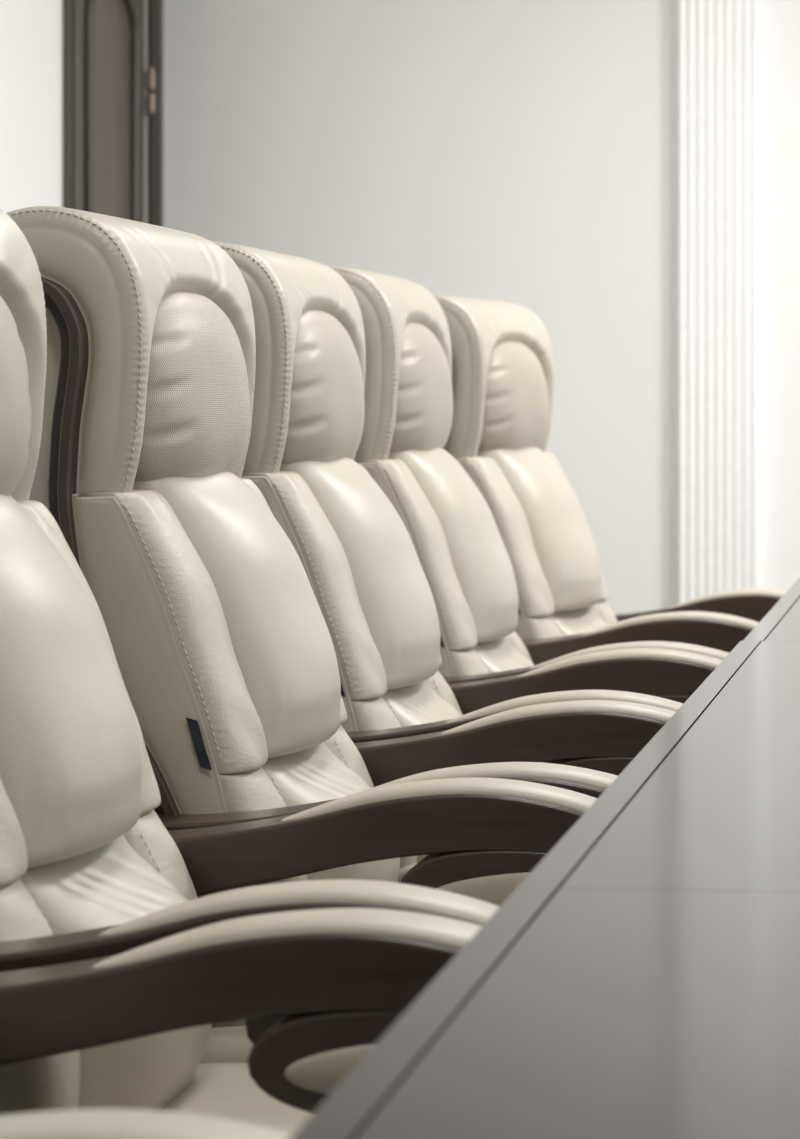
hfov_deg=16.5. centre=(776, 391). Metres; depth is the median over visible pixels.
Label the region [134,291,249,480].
pillow
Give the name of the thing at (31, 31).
wall
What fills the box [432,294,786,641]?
chair
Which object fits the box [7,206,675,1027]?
chair
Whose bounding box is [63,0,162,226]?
door
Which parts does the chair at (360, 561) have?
backrest, backrest panel, lumbar panel, armrest, armrest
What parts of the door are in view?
panel moulding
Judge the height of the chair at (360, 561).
1.280 m
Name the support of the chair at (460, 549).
on the floor
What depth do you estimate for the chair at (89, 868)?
2.39 m
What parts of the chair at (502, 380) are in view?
backrest, backrest panel, armrest, lumbar panel, armrest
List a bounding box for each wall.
[0,0,147,222]
[163,0,799,613]
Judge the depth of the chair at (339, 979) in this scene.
1.96 m
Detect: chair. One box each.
[0,209,596,1133]
[0,908,481,1138]
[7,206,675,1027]
[212,241,722,882]
[326,265,758,762]
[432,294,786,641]
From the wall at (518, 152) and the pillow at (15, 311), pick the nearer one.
the pillow at (15, 311)
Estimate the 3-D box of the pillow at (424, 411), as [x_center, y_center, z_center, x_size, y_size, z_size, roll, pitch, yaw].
[-0.585,0.001,4.452,0.079,0.238,0.356,0,0,4]
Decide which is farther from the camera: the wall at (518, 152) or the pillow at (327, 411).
the wall at (518, 152)
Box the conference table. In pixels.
[290,578,799,1138]
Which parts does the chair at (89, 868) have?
backrest panel, lumbar panel, armrest, seat, armrest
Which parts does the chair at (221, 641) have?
frame, backrest, backrest panel, lumbar panel, armrest, armrest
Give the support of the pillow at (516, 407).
on the chair at (502, 380)
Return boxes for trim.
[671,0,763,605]
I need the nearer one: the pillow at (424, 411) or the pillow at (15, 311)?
the pillow at (15, 311)
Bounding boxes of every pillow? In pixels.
[0,296,30,495]
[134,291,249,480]
[281,309,364,464]
[389,322,452,452]
[478,341,548,450]
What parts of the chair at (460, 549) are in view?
backrest, backrest panel, armrest, lumbar panel, armrest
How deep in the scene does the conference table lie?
1.53 m
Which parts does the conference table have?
table panel, table panel, table panel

